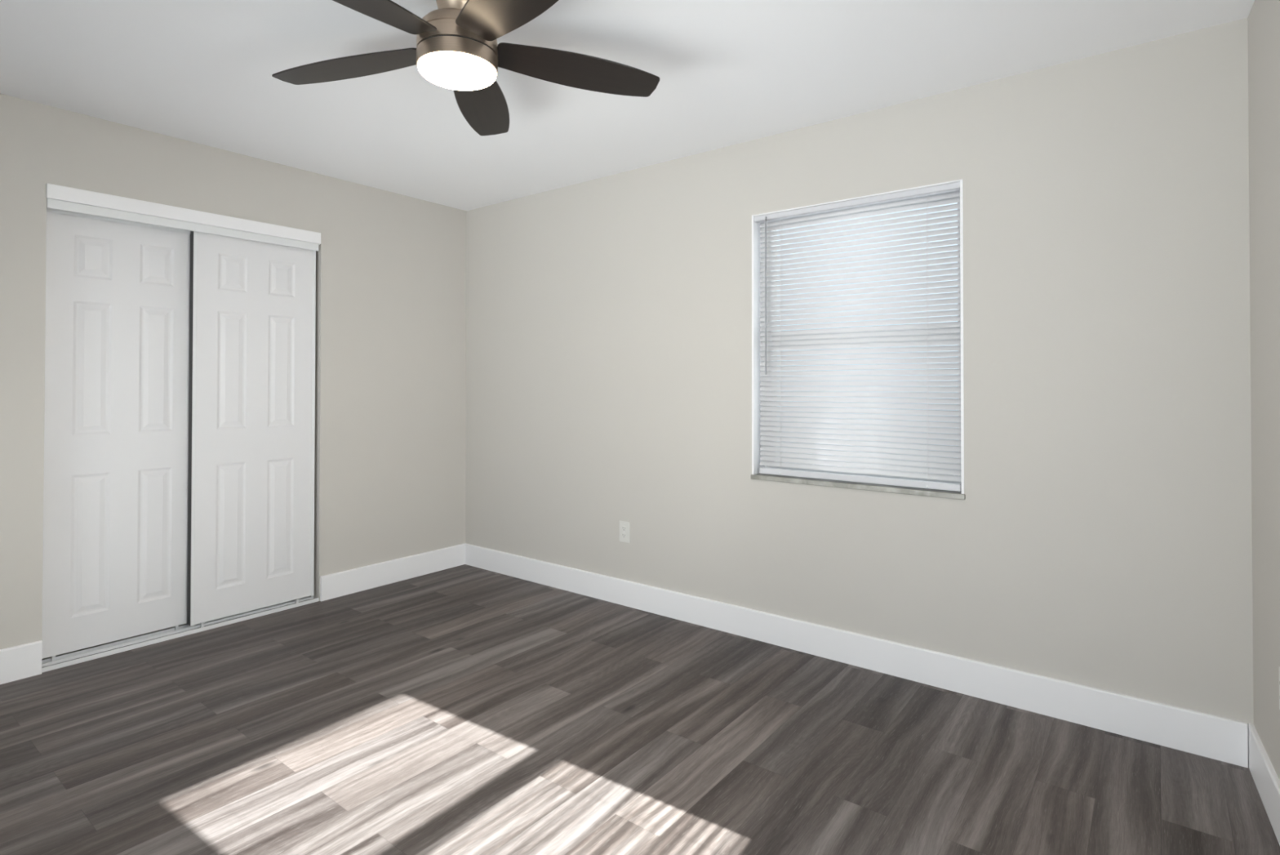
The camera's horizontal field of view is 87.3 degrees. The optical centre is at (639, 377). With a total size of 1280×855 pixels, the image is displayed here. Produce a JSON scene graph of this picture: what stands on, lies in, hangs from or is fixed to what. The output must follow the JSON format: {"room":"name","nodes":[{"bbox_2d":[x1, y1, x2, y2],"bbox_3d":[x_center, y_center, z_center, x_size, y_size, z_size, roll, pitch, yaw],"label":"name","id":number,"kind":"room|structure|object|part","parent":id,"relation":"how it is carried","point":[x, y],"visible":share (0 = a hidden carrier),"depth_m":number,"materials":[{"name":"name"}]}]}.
{"room":"empty bedroom","nodes":[
{"label":"empty bedroom","id":0,"kind":"room"},
{"bbox_2d":[0,93,466,648],"bbox_3d":[-2.306,0.050,3.315,0.120,2.440,3.850,0,-1,38],"label":"wall","id":1,"kind":"structure","parent":0,"point":[390,455],"depth_m":3.88,"materials":[{"name":"beige paint"}]},
{"bbox_2d":[0,640,42,684],"bbox_3d":[-2.933,1.189,2.381,0.014,0.140,1.226,0,-1,38],"label":"baseboard","id":2,"kind":"structure","parent":1,"relation":"attached to","point":[17,662],"depth_m":2.81,"materials":[{"name":"white wood"}]},
{"bbox_2d":[46,183,320,251],"bbox_3d":[-2.237,-0.777,3.400,0.131,0.106,1.201,0,-1,38],"label":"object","id":3,"kind":"object","parent":1,"relation":"attached to","point":[60,199],"visible":0.97,"depth_m":3.24,"materials":[{"name":"white metal"}]},
{"bbox_2d":[320,542,466,601],"bbox_3d":[-1.511,1.210,4.226,0.014,0.140,1.016,0,-1,38],"label":"baseboard","id":4,"kind":"structure","parent":1,"relation":"attached to","point":[343,583],"depth_m":4.16,"materials":[{"name":"white wood"}]},
{"bbox_2d":[0,0,1254,210],"bbox_3d":[-0.791,-1.256,2.163,5.500,0.150,4.050,0,-1,38],"label":"ceiling","id":5,"kind":"structure","parent":0,"point":[730,73],"depth_m":2.58,"materials":[{"name":"white paint"}]},
{"bbox_2d":[271,0,659,136],"bbox_3d":[-0.582,-1.052,2.048,1.280,0.260,1.247,0,-1,38],"label":"ceiling fan","id":6,"kind":"object","parent":5,"relation":"attached to","point":[457,49],"visible":1,"depth_m":2.10,"materials":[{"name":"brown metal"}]},
{"bbox_3d":[-0.942,-1.012,2.191,0.548,0.043,0.172,0,-1,15],"label":"blade","id":7,"kind":"part","parent":6,"relation":"part of","materials":[{"name":"brown wood"}]},
{"bbox_3d":[-0.784,-1.017,1.761,0.172,0.043,0.548,0,-1,33],"label":"blade","id":8,"kind":"part","parent":6,"relation":"part of","materials":[{"name":"brown wood"}]},
{"bbox_3d":[-0.567,-0.938,2.084,0.237,0.033,0.237,0,-1,38],"label":"lamp shade","id":9,"kind":"part","parent":6,"relation":"part of","materials":[{"name":"white glass"}]},
{"bbox_3d":[-0.582,-1.009,2.474,0.172,0.043,0.548,0,-1,-3],"label":"blade","id":10,"kind":"part","parent":6,"relation":"part of","materials":[{"name":"brown wood"}]},
{"bbox_3d":[-0.326,-1.016,1.778,0.172,0.043,0.548,1,-1,-39],"label":"blade","id":11,"kind":"part","parent":6,"relation":"part of","materials":[{"name":"brown wood"}]},
{"bbox_3d":[-0.201,-1.011,2.219,0.548,0.043,0.172,0,-1,-21],"label":"blade","id":12,"kind":"part","parent":6,"relation":"part of","materials":[{"name":"brown wood"}]},
{"bbox_2d":[0,564,1279,854],"bbox_3d":[-0.634,1.306,1.885,4.540,0.100,3.750,0,-1,38],"label":"floor","id":13,"kind":"structure","parent":0,"point":[464,708],"depth_m":2.25,"materials":[{"name":"grey wood"}]},
{"bbox_2d":[41,595,319,672],"bbox_3d":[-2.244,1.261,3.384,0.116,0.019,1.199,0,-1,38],"label":"floor track","id":14,"kind":"object","parent":13,"relation":"on","point":[72,658],"visible":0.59,"depth_m":3.24,"materials":[{"name":"grey metal"}]},
{"bbox_2d":[41,211,190,661],"bbox_3d":[-2.453,0.248,3.188,0.044,2.023,0.618,0,-1,38],"label":"closet door","id":15,"kind":"structure","parent":14,"relation":"on","point":[115,561],"depth_m":3.14,"materials":[{"name":"white wood"}]},
{"bbox_2d":[186,231,315,626],"bbox_3d":[-2.066,0.253,3.605,0.044,2.023,0.618,0,-1,38],"label":"closet door","id":16,"kind":"structure","parent":14,"relation":"on","point":[252,304],"depth_m":3.56,"materials":[{"name":"white wood"}]},
{"bbox_2d":[465,17,1253,743],"bbox_3d":[0.579,0.054,3.396,4.350,2.440,0.200,0,-1,38],"label":"wall","id":17,"kind":"structure","parent":0,"point":[1100,535],"depth_m":2.67,"materials":[{"name":"beige paint"}]},
{"bbox_2d":[619,520,630,542],"bbox_3d":[-0.088,0.868,3.769,0.074,0.117,0.008,0,-1,38],"label":"wall outlet","id":18,"kind":"object","parent":17,"relation":"attached to","point":[624,526],"visible":1,"depth_m":3.77,"materials":[{"name":"white plastic"}]},
{"bbox_2d":[465,543,1248,767],"bbox_3d":[0.386,1.204,3.396,4.003,0.140,0.014,0,-1,38],"label":"baseboard","id":19,"kind":"structure","parent":17,"relation":"attached to","point":[1223,739],"depth_m":2.78,"materials":[{"name":"white wood"}]},
{"bbox_2d":[751,179,964,499],"bbox_3d":[0.981,-0.152,3.070,0.964,1.295,0.188,0,-1,38],"label":"window","id":20,"kind":"structure","parent":17,"relation":"in","point":[756,228],"depth_m":3.13,"materials":[{"name":"white plastic"}]},
{"bbox_2d":[754,182,961,491],"bbox_3d":[0.938,-0.163,3.013,0.935,1.260,0.055,0,-1,38],"label":"window blind","id":21,"kind":"object","parent":20,"relation":"attached to","point":[903,396],"visible":0.96,"depth_m":2.98,"materials":[{"name":"white plastic"}]},
{"bbox_3d":[0.681,-0.159,3.231,0.002,1.219,0.019,0,-1,38],"label":"ladder cord","id":22,"kind":"part","parent":21,"relation":"part of","materials":[{"name":"white fabric"}]},
{"bbox_3d":[0.951,0.453,3.015,0.908,0.028,0.024,0,-1,38],"label":"rail","id":23,"kind":"part","parent":21,"relation":"part of","materials":[{"name":"white plastic"}]},
{"bbox_3d":[1.211,-0.162,2.822,0.002,1.219,0.019,0,-1,38],"label":"ladder cord","id":24,"kind":"part","parent":21,"relation":"part of","materials":[{"name":"white fabric"}]},
{"bbox_3d":[0.981,0.485,3.063,0.964,0.022,0.188,0,-1,38],"label":"sill","id":25,"kind":"part","parent":20,"relation":"part of","materials":[{"name":"grey stone"}]},
{"bbox_3d":[1.020,-0.187,3.120,0.866,0.060,0.023,0,-1,38],"label":"meeting rail","id":26,"kind":"part","parent":20,"relation":"part of","materials":[{"name":"white plastic"}]},
{"bbox_2d":[1247,0,1279,780],"bbox_3d":[1.030,0.025,0.597,0.200,2.440,3.700,0,-1,34],"label":"wall","id":27,"kind":"structure","parent":0,"point":[1264,17],"depth_m":1.99,"materials":[{"name":"beige paint"}]},
{"bbox_2d":[1248,723,1279,844],"bbox_3d":[1.010,1.176,0.749,0.014,0.140,3.450,0,-1,34],"label":"baseboard","id":28,"kind":"structure","parent":27,"relation":"attached to","point":[1266,780],"depth_m":1.97,"materials":[{"name":"white wood"}]},
{"bbox_2d":[1279,666,1279,708],"bbox_3d":[1.734,0.850,1.809,0.008,0.117,0.074,0,-1,34],"label":"wall outlet","id":29,"kind":"object","parent":27,"relation":"attached to","point":[1279,666],"visible":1,"depth_m":1.83,"materials":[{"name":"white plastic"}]}
]}

